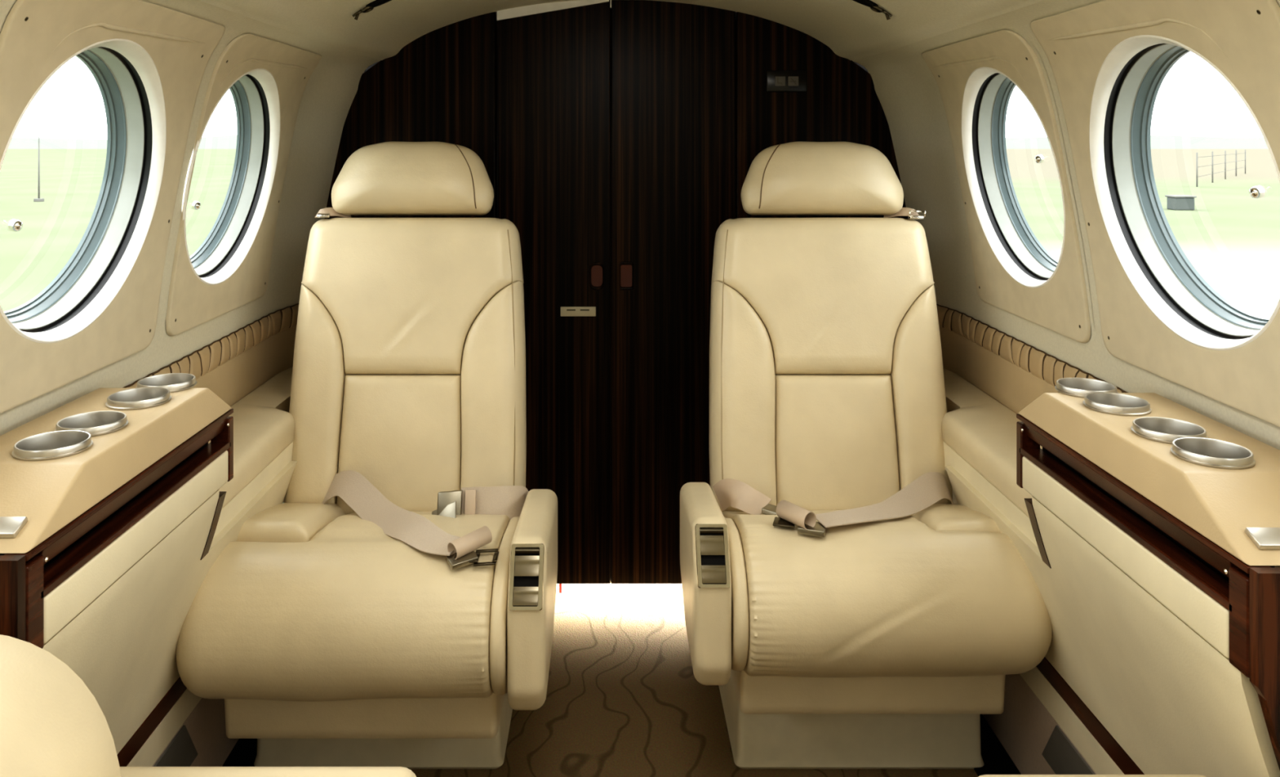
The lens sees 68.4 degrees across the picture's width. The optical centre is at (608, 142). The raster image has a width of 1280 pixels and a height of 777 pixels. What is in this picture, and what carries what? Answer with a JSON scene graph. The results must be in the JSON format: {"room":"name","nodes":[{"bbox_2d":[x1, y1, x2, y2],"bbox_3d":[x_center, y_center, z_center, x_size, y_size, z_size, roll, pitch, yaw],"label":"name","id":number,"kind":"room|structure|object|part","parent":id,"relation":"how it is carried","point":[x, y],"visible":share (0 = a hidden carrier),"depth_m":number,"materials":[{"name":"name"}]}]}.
{"room":"aircraft cabin","nodes":[
{"label":"aircraft cabin","id":0,"kind":"room"},
{"bbox_2d":[0,0,380,503],"bbox_3d":[-0.621,0.284,0.783,0.186,0.952,2.787,0,0,0],"label":"wall","id":1,"kind":"structure","parent":0,"point":[330,91],"depth_m":1.88,"materials":[{"name":"beige plastic"}]},
{"bbox_2d":[0,38,166,343],"bbox_3d":[-0.687,0.060,1.195,0.153,0.384,0.384,0,0,0],"label":"window","id":2,"kind":"structure","parent":1,"relation":"in","point":[127,78],"depth_m":1.33,"materials":[{"name":"white plastic"}]},
{"bbox_3d":[-0.733,0.103,1.165,0.012,0.016,0.015,0,0,0],"label":"knob","id":3,"kind":"part","parent":2,"relation":"part of","materials":[{"name":"silver metal"}]},
{"bbox_3d":[-0.719,0.051,1.195,0.088,0.348,0.354,0,0,0],"label":"frame","id":4,"kind":"part","parent":2,"relation":"part of","materials":[{"name":"grey plastic"}]},
{"bbox_2d":[0,0,225,413],"bbox_3d":[-0.639,0.068,1.207,0.126,0.488,0.480,0,0,0],"label":"trim","id":5,"kind":"structure","parent":1,"relation":"attached to","point":[37,37],"depth_m":1.21,"materials":[{"name":"plastic"}]},
{"bbox_2d":[0,373,297,755],"bbox_3d":[-0.608,0.590,1.269,0.158,0.540,0.846,0,0,0],"label":"side console","id":6,"kind":"object","parent":1,"relation":"attached to","point":[112,500],"visible":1,"depth_m":1.07,"materials":[{"name":"beige leather"}]},
{"bbox_3d":[-0.607,0.618,0.852,0.151,0.484,0.012,0,0,0],"label":"panel","id":7,"kind":"part","parent":6,"relation":"part of","materials":[{"name":"brown wood"}]},
{"bbox_3d":[-0.543,0.426,1.095,0.027,0.099,0.474,0,0,0],"label":"frame","id":8,"kind":"part","parent":6,"relation":"part of","materials":[{"name":"brown wood"}]},
{"bbox_3d":[-0.548,0.451,1.101,0.037,0.046,0.429,0,0,0],"label":"apron panel","id":9,"kind":"part","parent":6,"relation":"part of","materials":[{"name":"beige leather"}]},
{"bbox_3d":[-0.588,0.627,1.282,0.109,0.302,0.820,0,0,0],"label":"panel","id":10,"kind":"part","parent":6,"relation":"part of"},
{"bbox_2d":[117,676,186,766],"bbox_3d":[-0.635,0.795,1.514,0.024,0.033,1.283,0,0,0],"label":"trim","id":11,"kind":"structure","parent":1,"relation":"attached to","point":[137,740],"depth_m":1.28,"materials":[{"name":"brown wood"}]},
{"bbox_2d":[123,303,298,538],"bbox_3d":[-0.637,0.483,1.678,0.135,0.255,0.956,0,0,0],"label":"wall armrest","id":12,"kind":"structure","parent":1,"relation":"attached to","point":[249,368],"depth_m":1.70,"materials":[{"name":"beige leather"}]},
{"bbox_3d":[-0.607,0.576,1.524,0.071,0.068,0.412,0,0,0],"label":"panel","id":13,"kind":"part","parent":12,"relation":"part of","materials":[{"name":"beige leather"}]},
{"bbox_2d":[181,68,279,284],"bbox_3d":[-0.687,0.060,1.668,0.153,0.384,0.384,0,0,0],"label":"window","id":14,"kind":"structure","parent":1,"relation":"in","point":[255,94],"depth_m":1.81,"materials":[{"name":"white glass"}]},
{"bbox_3d":[-0.735,0.113,1.680,0.012,0.016,0.015,0,0,0],"label":"knob","id":15,"kind":"part","parent":14,"relation":"part of","materials":[{"name":"silver metal"}]},
{"bbox_3d":[-0.719,0.051,1.668,0.088,0.348,0.354,0,0,0],"label":"frame","id":16,"kind":"part","parent":14,"relation":"part of","materials":[{"name":"grey plastic"}]},
{"bbox_2d":[165,33,321,336],"bbox_3d":[-0.639,0.068,1.702,0.126,0.488,0.446,0,0,0],"label":"trim","id":17,"kind":"structure","parent":1,"relation":"attached to","point":[192,303],"depth_m":1.68,"materials":[{"name":"plastic"}]},
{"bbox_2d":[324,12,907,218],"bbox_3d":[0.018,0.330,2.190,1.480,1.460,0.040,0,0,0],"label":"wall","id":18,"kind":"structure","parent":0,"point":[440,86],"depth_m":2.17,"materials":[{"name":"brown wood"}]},
{"bbox_2d":[126,688,201,766],"bbox_3d":[-0.639,0.838,1.228,0.026,0.052,1.855,0,0,0],"label":"trim","id":19,"kind":"structure","parent":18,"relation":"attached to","point":[151,750],"depth_m":1.34,"materials":[{"name":"beige plastic"}]},
{"bbox_2d":[152,697,239,766],"bbox_3d":[-0.656,0.960,1.228,0.053,0.192,1.855,0,0,0],"label":"trim","id":20,"kind":"structure","parent":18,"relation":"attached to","point":[202,740],"depth_m":1.49,"materials":[{"name":"grey carpet"}]},
{"bbox_3d":[-0.639,0.913,0.912,0.019,0.092,1.125,0,0,0],"label":"vent plate","id":21,"kind":"part","parent":20,"relation":"part of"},
{"bbox_2d":[222,738,257,766],"bbox_3d":[-0.632,1.058,1.170,0.100,0.004,1.940,0,0,0],"label":"trim","id":22,"kind":"structure","parent":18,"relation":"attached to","point":[244,753],"depth_m":1.62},
{"bbox_2d":[497,0,611,583],"bbox_3d":[-0.125,0.344,2.179,0.265,1.352,0.030,0,0,0],"label":"door","id":23,"kind":"structure","parent":18,"relation":"in","point":[553,68],"depth_m":2.17,"materials":[{"name":"brown wood"}]},
{"bbox_2d":[497,0,611,582],"bbox_3d":[-0.125,0.344,2.182,0.263,1.351,0.031,0,0,0],"label":"door frame","id":24,"kind":"structure","parent":18,"relation":"attached to","point":[524,11],"depth_m":2.17,"materials":[{"name":"brown wood"}]},
{"bbox_2d":[611,0,735,583],"bbox_3d":[0.150,0.344,2.181,0.287,1.352,0.026,0,0,0],"label":"door","id":25,"kind":"structure","parent":18,"relation":"in","point":[673,64],"depth_m":2.17,"materials":[{"name":"brown wood"}]},
{"bbox_2d":[765,70,807,92],"bbox_3d":[0.410,-0.141,2.166,0.095,0.050,0.009,0,0,0],"label":"warning sign","id":26,"kind":"object","parent":18,"relation":"attached to","point":[776,81],"visible":1,"depth_m":2.16,"materials":[{"name":"black plastic"}]},
{"bbox_2d":[973,714,1021,776],"bbox_3d":[0.668,1.058,1.170,0.100,0.004,1.940,0,0,0],"label":"trim","id":27,"kind":"structure","parent":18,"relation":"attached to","point":[996,759],"depth_m":1.62,"materials":[{"name":"black"}]},
{"bbox_2d":[982,674,1097,774],"bbox_3d":[0.692,0.960,1.228,0.053,0.192,1.855,0,0,0],"label":"trim","id":28,"kind":"structure","parent":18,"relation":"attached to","point":[1036,744],"depth_m":1.51,"materials":[{"name":"grey carpet"}]},
{"bbox_3d":[0.675,0.913,0.912,0.019,0.092,1.125,0,0,0],"label":"vent plate","id":29,"kind":"part","parent":28,"relation":"part of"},
{"bbox_2d":[1019,666,1124,774],"bbox_3d":[0.675,0.838,1.228,0.026,0.052,1.855,0,0,0],"label":"trim","id":30,"kind":"structure","parent":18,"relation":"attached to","point":[1100,761],"depth_m":1.35,"materials":[{"name":"beige plastic"}]},
{"bbox_2d":[199,0,1044,60],"bbox_3d":[0.018,-0.259,0.788,1.124,0.140,2.776,0,0,0],"label":"ceiling","id":31,"kind":"structure","parent":0,"point":[852,30],"depth_m":1.85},
{"bbox_2d":[351,0,391,20],"bbox_3d":[-0.414,-0.256,1.720,0.108,0.066,0.032,0,0,0],"label":"outlet","id":32,"kind":"object","parent":31,"relation":"attached to","point":[371,6],"visible":1,"depth_m":1.72,"materials":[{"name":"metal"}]},
{"bbox_3d":[-0.458,-0.234,1.720,0.020,0.020,0.006,0,0,0],"label":"lever","id":33,"kind":"part","parent":32,"relation":"part of","materials":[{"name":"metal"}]},
{"bbox_2d":[853,0,892,19],"bbox_3d":[0.457,-0.253,1.695,0.108,0.066,0.032,0,0,0],"label":"outlet","id":34,"kind":"object","parent":31,"relation":"attached to","point":[873,6],"visible":1,"depth_m":1.69,"materials":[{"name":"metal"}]},
{"bbox_3d":[0.501,-0.231,1.695,0.020,0.020,0.006,0,0,0],"label":"lever","id":35,"kind":"part","parent":34,"relation":"part of","materials":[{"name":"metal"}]},
{"bbox_2d":[409,582,977,776],"bbox_3d":[0.018,1.075,1.175,1.310,0.030,3.550,0,0,0],"label":"floor","id":36,"kind":"structure","parent":0,"point":[624,698],"depth_m":1.76,"materials":[{"name":"carpet"}]},
{"bbox_2d":[0,634,416,776],"bbox_3d":[-0.416,0.615,0.455,0.519,0.890,0.901,0,0,0],"label":"seat","id":37,"kind":"object","parent":36,"relation":"on","point":[52,725],"visible":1,"depth_m":0.73,"materials":[{"name":"beige leather"}]},
{"bbox_3d":[-0.534,0.560,0.571,0.284,0.330,0.482,0,0,0],"label":"armrest","id":38,"kind":"part","parent":37,"relation":"part of","materials":[{"name":"beige leather"}]},
{"bbox_2d":[120,766,416,776],"bbox_3d":[-0.335,0.675,0.553,0.315,0.172,0.706,0,0,0],"label":"seat cushion","id":39,"kind":"object","parent":37,"relation":"on","point":[126,771],"depth_m":0.88,"materials":[{"name":"beige leather"}]},
{"bbox_2d":[175,141,557,768],"bbox_3d":[-0.351,0.529,1.646,0.527,1.062,0.708,0,0,0],"label":"seat","id":40,"kind":"object","parent":36,"relation":"on","point":[326,637],"visible":0.91,"depth_m":1.59,"materials":[{"name":"beige leather"}]},
{"bbox_2d":[315,207,351,217],"bbox_3d":[-0.540,0.141,1.856,0.072,0.024,0.040,0,0,-32],"label":"harness","id":41,"kind":"object","parent":40,"relation":"attached to","point":[326,212],"visible":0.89,"depth_m":1.85,"materials":[{"name":"silver metal"}]},
{"bbox_2d":[175,511,510,702],"bbox_3d":[-0.390,0.707,1.514,0.448,0.216,0.443,0,0,0],"label":"seat cushion","id":42,"kind":"object","parent":40,"relation":"on","point":[304,606],"depth_m":1.31,"materials":[{"name":"beige leather"}]},
{"bbox_2d":[322,470,498,569],"bbox_3d":[-0.357,0.614,1.518,0.509,0.088,0.089,0,0,45],"label":"belt","id":43,"kind":"object","parent":40,"relation":"on","point":[413,529],"visible":0.98,"depth_m":1.45,"materials":[{"name":"fabric"}]},
{"bbox_3d":[-0.375,0.426,1.829,0.440,0.542,0.234,0,0,0],"label":"backrest","id":44,"kind":"part","parent":40,"relation":"part of","materials":[{"name":"beige leather"}]},
{"bbox_2d":[431,485,528,519],"bbox_3d":[-0.210,0.628,1.605,0.192,0.084,0.060,0,0,-28],"label":"belt","id":45,"kind":"object","parent":40,"relation":"attached to","point":[508,500],"visible":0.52,"depth_m":1.60,"materials":[{"name":"beige fabric"}]},
{"bbox_3d":[-0.275,0.626,1.572,0.053,0.046,0.033,0,0,11],"label":"lift lever","id":46,"kind":"part","parent":45,"relation":"part of","materials":[{"name":"silver metal"}]},
{"bbox_3d":[-0.154,0.709,1.517,0.022,0.202,0.431,0,0,0],"label":"panel","id":47,"kind":"part","parent":40,"relation":"part of","materials":[{"name":"beige leather"}]},
{"bbox_3d":[-0.115,0.631,1.309,0.034,0.020,0.016,0,0,0],"label":"lid","id":48,"kind":"part","parent":40,"relation":"part of","materials":[{"name":"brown metal"}]},
{"bbox_3d":[-0.115,0.598,1.329,0.034,0.022,0.017,0,0,0],"label":"lid","id":49,"kind":"part","parent":40,"relation":"part of","materials":[{"name":"brown metal"}]},
{"bbox_3d":[-0.115,0.688,1.480,0.054,0.231,0.351,0,0,0],"label":"armrest","id":50,"kind":"part","parent":40,"relation":"part of","materials":[{"name":"beige leather"}]},
{"bbox_2d":[559,583,561,593],"bbox_3d":[-0.112,1.039,2.201,0.006,0.030,0.003,0,0,0],"label":"tab","id":51,"kind":"object","parent":36,"relation":"on","point":[560,584],"visible":0.56,"depth_m":2.20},
{"bbox_2d":[680,141,1052,768],"bbox_3d":[0.388,0.529,1.666,0.527,1.062,0.668,0,0,0],"label":"seat","id":52,"kind":"object","parent":36,"relation":"on","point":[882,644],"visible":0.91,"depth_m":1.59,"materials":[{"name":"beige leather"}]},
{"bbox_3d":[0.151,0.676,1.500,0.054,0.231,0.311,0,0,0],"label":"armrest","id":53,"kind":"part","parent":52,"relation":"part of","materials":[{"name":"beige leather"}]},
{"bbox_3d":[0.151,0.586,1.369,0.034,0.022,0.017,0,0,0],"label":"lid","id":54,"kind":"part","parent":52,"relation":"part of","materials":[{"name":"brown metal"}]},
{"bbox_3d":[0.151,0.619,1.349,0.034,0.020,0.016,0,0,0],"label":"lid","id":55,"kind":"part","parent":52,"relation":"part of","materials":[{"name":"brown metal"}]},
{"bbox_3d":[0.191,0.701,1.537,0.022,0.209,0.391,0,0,0],"label":"panel","id":56,"kind":"part","parent":52,"relation":"part of","materials":[{"name":"beige leather"}]},
{"bbox_2d":[712,478,777,515],"bbox_3d":[0.249,0.617,1.605,0.055,0.063,0.189,0,0,-41],"label":"belt","id":57,"kind":"object","parent":52,"relation":"on","point":[735,494],"visible":0.81,"depth_m":1.62,"materials":[{"name":"beige fabric"}]},
{"bbox_3d":[0.411,0.426,1.829,0.440,0.542,0.234,0,0,0],"label":"backrest","id":58,"kind":"part","parent":52,"relation":"part of","materials":[{"name":"beige leather"}]},
{"bbox_2d":[773,471,953,537],"bbox_3d":[0.455,0.602,1.531,0.447,0.092,0.104,0,0,-34],"label":"belt","id":59,"kind":"object","parent":52,"relation":"attached to","point":[931,487],"visible":1,"depth_m":1.48,"materials":[{"name":"fabric"}]},
{"bbox_2d":[722,510,1052,677],"bbox_3d":[0.426,0.698,1.533,0.448,0.224,0.403,0,0,0],"label":"seat cushion","id":60,"kind":"object","parent":52,"relation":"on","point":[925,593],"depth_m":1.35,"materials":[{"name":"beige leather"}]},
{"bbox_2d":[883,207,925,219],"bbox_3d":[0.585,0.141,1.861,0.033,0.024,0.085,0,0,-38],"label":"harness","id":61,"kind":"object","parent":52,"relation":"on","point":[913,214],"visible":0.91,"depth_m":1.85,"materials":[{"name":"silver metal"}]},
{"bbox_2d":[977,774,1206,776],"bbox_3d":[0.408,0.615,0.455,0.430,0.890,0.901,0,0,0],"label":"seat","id":62,"kind":"object","parent":36,"relation":"on","point":[984,775],"visible":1,"depth_m":0.89,"materials":[{"name":"beige leather"}]},
{"bbox_2d":[852,0,1279,567],"bbox_3d":[0.647,0.284,0.783,0.188,0.952,2.786,0,0,0],"label":"wall","id":63,"kind":"structure","parent":0,"point":[906,89],"depth_m":1.90,"materials":[{"name":"beige plastic"}]},
{"bbox_2d":[921,29,1090,342],"bbox_3d":[0.675,0.068,1.654,0.126,0.488,0.438,0,0,0],"label":"trim","id":64,"kind":"structure","parent":63,"relation":"attached to","point":[1060,306],"depth_m":1.57,"materials":[{"name":"plastic"}]},
{"bbox_2d":[961,66,1065,288],"bbox_3d":[0.723,0.060,1.635,0.153,0.384,0.384,0,0,0],"label":"window","id":65,"kind":"structure","parent":63,"relation":"in","point":[988,91],"depth_m":1.78,"materials":[{"name":"white plastic"}]},
{"bbox_3d":[0.755,0.051,1.635,0.088,0.348,0.354,0,0,0],"label":"frame","id":66,"kind":"part","parent":65,"relation":"part of","materials":[{"name":"grey plastic"}]},
{"bbox_3d":[0.755,0.029,1.650,0.012,0.016,0.015,0,0,0],"label":"knob","id":67,"kind":"part","parent":65,"relation":"part of","materials":[{"name":"silver metal"}]},
{"bbox_2d":[936,303,1127,547],"bbox_3d":[0.673,0.483,1.670,0.135,0.255,0.990,0,0,0],"label":"wall armrest","id":68,"kind":"structure","parent":63,"relation":"attached to","point":[990,375],"depth_m":1.67,"materials":[{"name":"beige leather"}]},
{"bbox_3d":[0.642,0.576,1.512,0.071,0.068,0.437,0,0,0],"label":"panel","id":69,"kind":"part","parent":68,"relation":"part of","materials":[{"name":"beige leather"}]},
{"bbox_2d":[1035,657,1144,774],"bbox_3d":[0.671,0.795,1.501,0.024,0.033,1.308,0,0,0],"label":"trim","id":70,"kind":"structure","parent":63,"relation":"attached to","point":[1125,763],"depth_m":1.29,"materials":[{"name":"brown wood"}]},
{"bbox_2d":[944,377,1279,776],"bbox_3d":[0.644,0.590,1.244,0.158,0.540,0.846,0,0,0],"label":"side console","id":71,"kind":"object","parent":63,"relation":"attached to","point":[1155,520],"visible":1,"depth_m":1.02,"materials":[{"name":"beige leather"}]},
{"bbox_3d":[0.585,0.451,1.075,0.037,0.046,0.429,0,0,0],"label":"apron panel","id":72,"kind":"part","parent":71,"relation":"part of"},
{"bbox_3d":[0.580,0.426,1.070,0.027,0.099,0.474,0,0,0],"label":"frame","id":73,"kind":"part","parent":71,"relation":"part of","materials":[{"name":"brown wood"}]},
{"bbox_3d":[0.642,0.618,0.827,0.151,0.484,0.012,0,0,0],"label":"panel","id":74,"kind":"part","parent":71,"relation":"part of","materials":[{"name":"brown wood"}]},
{"bbox_2d":[1030,0,1279,426],"bbox_3d":[0.675,0.068,1.155,0.126,0.488,0.480,0,0,0],"label":"trim","id":75,"kind":"structure","parent":63,"relation":"attached to","point":[1241,37],"depth_m":1.15,"materials":[{"name":"plastic"}]},
{"bbox_2d":[1088,35,1279,351],"bbox_3d":[0.723,0.060,1.155,0.153,0.384,0.384,0,0,0],"label":"window","id":76,"kind":"structure","parent":63,"relation":"in","point":[1129,81],"depth_m":1.29,"materials":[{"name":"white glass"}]},
{"bbox_3d":[0.755,0.051,1.155,0.088,0.348,0.354,0,0,0],"label":"frame","id":77,"kind":"part","parent":76,"relation":"part of","materials":[{"name":"grey plastic"}]},
{"bbox_3d":[0.761,0.058,1.105,0.012,0.016,0.015,0,0,0],"label":"knob","id":78,"kind":"part","parent":76,"relation":"part of","materials":[{"name":"silver metal"}]},
{"label":"outside","id":79,"kind":"structure","parent":0,"visible":0},
{"bbox_2d":[0,148,1279,318],"bbox_3d":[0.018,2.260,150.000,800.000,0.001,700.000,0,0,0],"label":"ground","id":80,"kind":"structure","parent":79,"point":[1231,237],"depth_m":32.61,"materials":[{"name":"green plant"}]},
{"bbox_2d":[33,136,44,201],"bbox_3d":[-21.782,1.010,36.000,0.300,2.500,0.200,0,0,0],"label":"marker pole","id":81,"kind":"object","parent":80,"relation":"on","point":[38,199],"visible":1,"depth_m":35.98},
{"bbox_2d":[1164,195,1196,209],"bbox_3d":[19.243,2.020,31.650,0.730,0.480,0.580,0,0,0],"label":"utility box","id":82,"kind":"object","parent":80,"relation":"on","point":[1174,202],"visible":1,"depth_m":31.40,"materials":[{"name":"grey metal"}]},
{"bbox_3d":[19.243,1.810,31.650,0.730,0.060,0.580,0,0,0],"label":"lid","id":83,"kind":"part","parent":82,"relation":"part of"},
{"bbox_2d":[1195,149,1245,186],"bbox_3d":[38.018,1.385,58.000,0.070,1.750,25.682,0,0,39],"label":"wire fence","id":84,"kind":"object","parent":80,"relation":"on","point":[1235,153],"visible":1,"depth_m":54.80,"materials":[{"name":"grey metal"}]},
{"bbox_3d":[30.018,1.385,48.000,0.065,1.750,0.065,0,0,23],"label":"post","id":85,"kind":"part","parent":84,"relation":"part of","materials":[{"name":"grey wood"}]},
{"bbox_3d":[34.018,1.385,53.000,0.065,1.750,0.065,0,0,-22],"label":"post","id":86,"kind":"part","parent":84,"relation":"part of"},
{"bbox_3d":[38.018,1.385,58.000,0.065,1.750,0.065,0,0,-22],"label":"post","id":87,"kind":"part","parent":84,"relation":"part of","materials":[{"name":"grey wood"}]},
{"bbox_3d":[42.018,1.385,63.000,0.065,1.750,0.065,0,0,-22],"label":"post","id":88,"kind":"part","parent":84,"relation":"part of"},
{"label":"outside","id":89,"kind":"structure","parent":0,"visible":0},
{"bbox_2d":[8,134,1267,148],"bbox_3d":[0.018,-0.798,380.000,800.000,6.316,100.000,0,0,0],"label":"hills","id":90,"kind":"structure","parent":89,"point":[224,141],"depth_m":340.12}
]}

